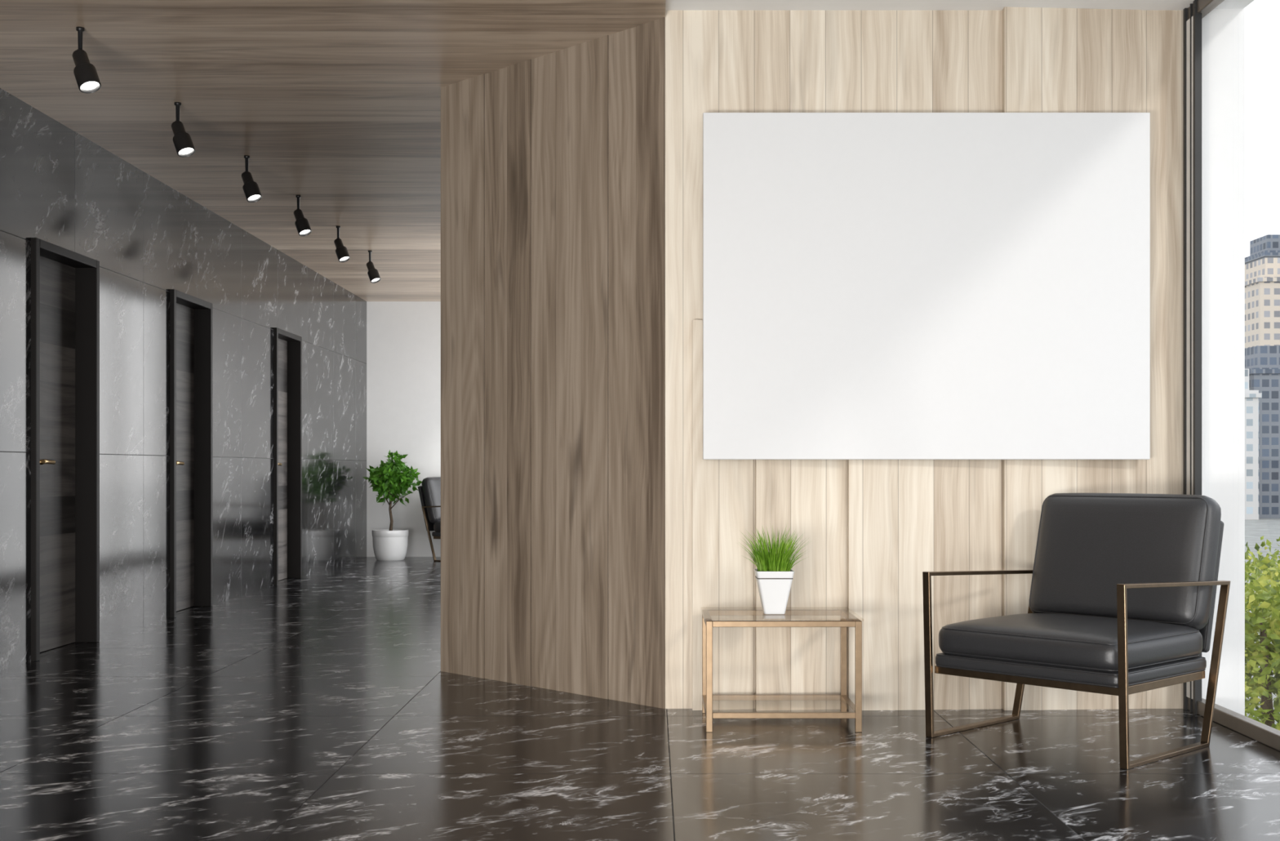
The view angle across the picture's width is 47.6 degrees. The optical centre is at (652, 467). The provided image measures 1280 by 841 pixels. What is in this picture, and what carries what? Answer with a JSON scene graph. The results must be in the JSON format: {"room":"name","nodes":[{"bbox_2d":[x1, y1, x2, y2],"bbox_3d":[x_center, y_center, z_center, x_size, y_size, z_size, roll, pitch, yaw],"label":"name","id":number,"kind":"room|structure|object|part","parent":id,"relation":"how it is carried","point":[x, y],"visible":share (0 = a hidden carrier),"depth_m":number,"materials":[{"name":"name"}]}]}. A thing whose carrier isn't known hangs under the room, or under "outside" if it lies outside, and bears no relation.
{"room":"office lobby","nodes":[
{"label":"office lobby","id":0,"kind":"room"},
{"bbox_2d":[0,88,366,671],"bbox_3d":[-3.285,-0.435,6.650,0.150,2.870,19.300,0,0,0],"label":"wall","id":1,"kind":"structure","parent":0,"point":[59,187],"depth_m":9.35,"materials":[{"name":"stone"}]},
{"bbox_2d":[40,255,75,652],"bbox_3d":[-3.286,-0.074,7.920,0.118,2.141,0.770,0,0,0],"label":"leaf","id":2,"kind":"object","parent":1,"relation":"attached to","point":[57,279],"depth_m":8.06,"materials":[{"name":"black wood"}]},
{"bbox_3d":[-3.267,-0.030,7.751,0.079,0.056,0.188,0,0,0],"label":"handle","id":3,"kind":"part","parent":2,"relation":"part of","materials":[{"name":"gold metal"}]},
{"bbox_2d":[31,237,99,661],"bbox_3d":[-3.271,-0.095,7.920,0.178,2.190,0.860,0,0,0],"label":"frame","id":4,"kind":"object","parent":1,"relation":"attached to","point":[86,268],"visible":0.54,"depth_m":8.30,"materials":[{"name":"black wood"}]},
{"bbox_2d":[176,302,194,611],"bbox_3d":[-3.286,-0.074,10.075,0.118,2.141,0.760,0,0,0],"label":"leaf","id":5,"kind":"object","parent":1,"relation":"attached to","point":[184,314],"depth_m":10.25,"materials":[{"name":"black wood"}]},
{"bbox_3d":[-3.267,-0.030,9.911,0.079,0.056,0.188,0,0,0],"label":"handle","id":6,"kind":"part","parent":5,"relation":"part of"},
{"bbox_2d":[169,288,213,617],"bbox_3d":[-3.271,-0.095,10.075,0.178,2.190,0.850,0,0,0],"label":"frame","id":7,"kind":"object","parent":1,"relation":"attached to","point":[203,309],"visible":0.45,"depth_m":10.46,"materials":[{"name":"black wood"}]},
{"bbox_2d":[278,338,287,580],"bbox_3d":[-3.325,-0.074,12.730,0.040,2.141,0.790,0,0,0],"label":"leaf","id":8,"kind":"object","parent":1,"relation":"attached to","point":[282,344],"visible":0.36,"depth_m":12.97,"materials":[{"name":"black wood"}]},
{"bbox_2d":[273,327,302,585],"bbox_3d":[-3.271,-0.095,12.730,0.178,2.190,0.880,0,0,0],"label":"frame","id":9,"kind":"object","parent":1,"relation":"attached to","point":[294,341],"visible":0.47,"depth_m":13.12,"materials":[{"name":"black wood"}]},
{"bbox_2d":[0,0,666,301],"bbox_3d":[-1.678,-1.985,6.710,3.464,0.230,19.420,0,0,0],"label":"ceiling","id":10,"kind":"structure","parent":0,"point":[335,104],"depth_m":7.21,"materials":[{"name":"brown wood"}]},
{"bbox_2d":[71,26,101,93],"bbox_3d":[-2.397,-1.729,6.135,0.131,0.282,0.114,0,0,0],"label":"ceiling spotlight","id":11,"kind":"object","parent":10,"relation":"attached to","point":[86,74],"depth_m":6.12,"materials":[{"name":"black metal"}]},
{"bbox_2d":[171,102,195,157],"bbox_3d":[-2.397,-1.729,7.400,0.131,0.282,0.114,0,0,0],"label":"ceiling spotlight","id":12,"kind":"object","parent":10,"relation":"attached to","point":[182,140],"depth_m":7.39,"materials":[{"name":"black metal"}]},
{"bbox_2d":[241,155,262,202],"bbox_3d":[-2.397,-1.729,8.665,0.131,0.282,0.114,0,0,0],"label":"ceiling spotlight","id":13,"kind":"object","parent":10,"relation":"attached to","point":[252,193],"depth_m":8.65,"materials":[{"name":"black metal"}]},
{"bbox_2d":[293,195,311,235],"bbox_3d":[-2.397,-1.729,9.930,0.131,0.282,0.114,0,0,0],"label":"ceiling spotlight","id":14,"kind":"object","parent":10,"relation":"attached to","point":[302,224],"depth_m":9.92,"materials":[{"name":"black metal"}]},
{"bbox_2d":[333,226,350,262],"bbox_3d":[-2.397,-1.729,11.195,0.131,0.282,0.114,0,0,0],"label":"ceiling spotlight","id":15,"kind":"object","parent":10,"relation":"attached to","point":[343,255],"depth_m":11.18,"materials":[{"name":"black metal"}]},
{"bbox_2d":[366,250,380,283],"bbox_3d":[-2.397,-1.729,12.460,0.131,0.282,0.114,0,0,0],"label":"ceiling spotlight","id":16,"kind":"object","parent":10,"relation":"attached to","point":[373,273],"depth_m":12.45,"materials":[{"name":"black metal"}]},
{"bbox_2d":[366,301,440,556],"bbox_3d":[-2.175,-0.435,16.360,2.470,2.870,0.120,0,0,0],"label":"wall","id":17,"kind":"structure","parent":0,"point":[403,338],"depth_m":16.30,"materials":[{"name":"white paint"}]},
{"bbox_2d":[440,17,665,708],"bbox_3d":[-0.459,-0.435,6.609,0.104,2.870,1.557,0,0,-45],"label":"wall angled","id":18,"kind":"structure","parent":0,"point":[553,165],"depth_m":6.50,"materials":[{"name":"brown wood"}]},
{"bbox_2d":[0,556,1279,840],"bbox_3d":[-0.545,1.100,6.710,5.730,0.200,19.420,0,0,0],"label":"floor","id":19,"kind":"structure","parent":0,"point":[321,705],"depth_m":5.04,"materials":[{"name":"stone"}]},
{"bbox_2d":[362,449,422,560],"bbox_3d":[-2.807,0.399,15.771,0.619,1.202,0.600,0,0,-24],"label":"potted tree","id":20,"kind":"object","parent":19,"relation":"on","point":[388,479],"visible":1,"depth_m":15.63,"materials":[{"name":"green plant"}]},
{"bbox_3d":[-2.845,0.838,15.750,0.394,0.325,0.394,0,0,0],"label":"pot","id":21,"kind":"part","parent":20,"relation":"part of","materials":[{"name":"white ceramic"}]},
{"bbox_2d":[417,476,440,561],"bbox_3d":[-1.994,0.549,15.786,0.890,0.901,0.812,0,0,30],"label":"armchair","id":22,"kind":"object","parent":19,"relation":"on","point":[429,492],"visible":0.34,"depth_m":15.62,"materials":[{"name":"black leather"}]},
{"bbox_3d":[-2.140,0.693,15.418,0.776,0.615,0.030,0,0,30],"label":"frame","id":23,"kind":"part","parent":22,"relation":"part of","materials":[{"name":"brown metal"}]},
{"bbox_3d":[-2.236,0.352,15.925,0.169,0.515,0.730,-16,-8,29],"label":"backrest","id":24,"kind":"part","parent":22,"relation":"part of","materials":[{"name":"black leather"}]},
{"bbox_3d":[-1.907,0.712,15.736,0.646,0.054,0.746,0,0,30],"label":"seat","id":25,"kind":"part","parent":22,"relation":"part of","materials":[{"name":"black leather"}]},
{"bbox_3d":[-1.904,0.636,15.734,0.657,0.158,0.752,0,0,30],"label":"seat","id":26,"kind":"part","parent":22,"relation":"part of","materials":[{"name":"black leather"}]},
{"bbox_2d":[700,607,862,732],"bbox_3d":[0.498,0.785,5.705,0.601,0.430,0.462,0,0,0],"label":"side table","id":27,"kind":"object","parent":19,"relation":"on","point":[844,614],"visible":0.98,"depth_m":5.52,"materials":[{"name":"brown metal"}]},
{"bbox_2d":[737,527,808,614],"bbox_3d":[0.475,0.385,5.676,0.296,0.370,0.293,0,0,0],"label":"potted grass","id":28,"kind":"object","parent":27,"relation":"on","point":[774,574],"depth_m":5.62,"materials":[{"name":"green plant"}]},
{"bbox_3d":[0.498,0.575,5.705,0.601,0.010,0.462,0,0,0],"label":"glass","id":29,"kind":"part","parent":27,"relation":"part of","materials":[{"name":"clear glass"}]},
{"bbox_2d":[922,493,1230,769],"bbox_3d":[1.604,0.549,5.389,0.890,0.901,0.812,0,0,-44],"label":"armchair","id":30,"kind":"object","parent":19,"relation":"on","point":[1124,585],"visible":1,"depth_m":5.32,"materials":[{"name":"black leather"}]},
{"bbox_3d":[1.294,0.693,5.634,0.776,0.615,0.030,0,0,-44],"label":"frame","id":31,"kind":"part","parent":30,"relation":"part of","materials":[{"name":"brown metal"}]},
{"bbox_3d":[1.529,0.636,5.318,0.657,0.158,0.752,0,0,-44],"label":"seat","id":32,"kind":"part","parent":30,"relation":"part of","materials":[{"name":"black leather"}]},
{"bbox_3d":[1.532,0.712,5.320,0.646,0.054,0.746,0,0,-44],"label":"seat","id":33,"kind":"part","parent":30,"relation":"part of","materials":[{"name":"black leather"}]},
{"bbox_3d":[1.807,0.352,5.582,0.169,0.515,0.730,19,-13,-42],"label":"backrest","id":34,"kind":"part","parent":30,"relation":"part of","materials":[{"name":"black leather"}]},
{"bbox_3d":[1.832,0.693,5.066,0.776,0.615,0.030,0,0,-44],"label":"frame","id":35,"kind":"part","parent":30,"relation":"part of","materials":[{"name":"brown metal"}]},
{"bbox_2d":[1187,0,1279,751],"bbox_3d":[2.236,-0.450,1.500,0.050,2.900,9.000,0,0,0],"label":"frame","id":36,"kind":"object","parent":19,"relation":"on","point":[1264,734],"visible":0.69,"depth_m":5.51,"materials":[{"name":"metal"}]},
{"bbox_2d":[1182,0,1201,714],"bbox_3d":[2.216,-0.450,5.947,0.030,2.900,0.125,0,0,0],"label":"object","id":37,"kind":"structure","parent":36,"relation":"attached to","point":[1197,16],"depth_m":5.89,"materials":[{"name":"black metal"}]},
{"bbox_2d":[754,568,794,614],"bbox_3d":[0.476,0.485,5.670,0.149,0.170,0.149,0,0,0],"label":"pot","id":38,"kind":"object","parent":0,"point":[774,585],"depth_m":5.61,"materials":[{"name":"white ceramic"}]},
{"bbox_2d":[665,6,1182,710],"bbox_3d":[1.131,-0.450,6.066,2.153,2.900,0.188,0,0,0],"label":"wall","id":39,"kind":"structure","parent":0,"point":[872,528],"depth_m":6.01,"materials":[{"name":"brown wood"}]},
{"bbox_2d":[702,112,1150,459],"bbox_3d":[1.123,-0.744,5.949,1.829,1.420,0.038,0,0,0],"label":"canvas","id":40,"kind":"object","parent":39,"relation":"attached to","point":[877,286],"visible":1,"depth_m":5.93},
{"bbox_2d":[1186,15,1193,699],"bbox_3d":[2.219,-0.450,5.947,0.024,2.790,0.085,0,0,0],"label":"window trim","id":41,"kind":"structure","parent":39,"relation":"attached to","point":[1188,22],"depth_m":5.95,"materials":[{"name":"black metal"}]},
{"bbox_2d":[665,0,1253,9],"bbox_3d":[1.251,-2.000,1.650,2.393,0.200,9.300,0,0,0],"label":"ceiling","id":42,"kind":"structure","parent":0,"point":[669,4],"depth_m":5.95,"materials":[{"name":"white paint"}]},
{"label":"outside","id":43,"kind":"structure","parent":0,"visible":0},
{"bbox_2d":[1244,518,1279,724],"bbox_3d":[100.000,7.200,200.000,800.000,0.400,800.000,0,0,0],"label":"ground","id":44,"kind":"structure","parent":43,"point":[1269,528],"depth_m":148.88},
{"bbox_2d":[1244,368,1262,519],"bbox_3d":[80.400,-3.250,200.000,3.800,20.500,8.600,0,0,0],"label":"building","id":45,"kind":"structure","parent":44,"relation":"on","point":[1251,397],"depth_m":195.99,"materials":[{"name":"white concrete"}]},
{"bbox_2d":[1244,551,1279,730],"bbox_3d":[9.404,4.111,22.330,3.386,5.796,3.514,0,0,0],"label":"tree","id":46,"kind":"object","parent":44,"relation":"on","point":[1263,651],"visible":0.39,"depth_m":21.70,"materials":[{"name":"green plant"}]},
{"bbox_2d":[1244,346,1279,518],"bbox_3d":[86.600,-5.000,205.000,7.800,24.000,10.600,0,0,0],"label":"building","id":47,"kind":"structure","parent":44,"relation":"on","point":[1263,362],"depth_m":200.00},
{"bbox_2d":[1244,257,1279,348],"bbox_3d":[96.400,-12.500,225.000,10.600,39.000,14.600,0,0,0],"label":"building","id":48,"kind":"structure","parent":47,"relation":"on","point":[1262,277],"depth_m":218.64,"materials":[{"name":"beige concrete"}]},
{"bbox_2d":[1244,234,1279,264],"bbox_3d":[105.000,-16.000,246.000,7.600,46.000,12.600,0,0,0],"label":"building","id":49,"kind":"structure","parent":48,"relation":"on","point":[1268,246],"depth_m":242.48,"materials":[{"name":"grey concrete"}]},
{"bbox_2d":[1244,551,1279,700],"bbox_3d":[11.789,3.971,24.782,3.946,6.077,3.916,0,0,0],"label":"tree","id":50,"kind":"object","parent":44,"relation":"on","point":[1251,570],"visible":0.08,"depth_m":25.95,"materials":[{"name":"green plant"}]},
{"bbox_2d":[1244,546,1279,716],"bbox_3d":[11.440,4.126,31.142,4.675,5.768,3.686,0,0,31],"label":"tree","id":51,"kind":"object","parent":44,"relation":"on","point":[1247,564],"visible":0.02,"depth_m":30.42,"materials":[{"name":"green plant"}]},
{"bbox_2d":[1244,535,1279,667],"bbox_3d":[15.361,4.160,33.869,4.444,5.698,4.859,0,0,0],"label":"tree","id":52,"kind":"object","parent":44,"relation":"on","point":[1268,543],"visible":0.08,"depth_m":34.54,"materials":[{"name":"green plant"}]},
{"bbox_3d":[0.683,-0.550,8.830,3.447,3.100,5.340,0,0,0],"label":"wall","id":53,"kind":"structure","parent":0,"visible":0},
{"bbox_2d":[1201,8,1244,715],"bbox_3d":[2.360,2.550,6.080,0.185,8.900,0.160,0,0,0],"label":"pilaster","id":54,"kind":"object","parent":53,"relation":"attached to","point":[1223,30],"visible":0.6,"depth_m":6.00,"materials":[{"name":"white paint"}]}
]}

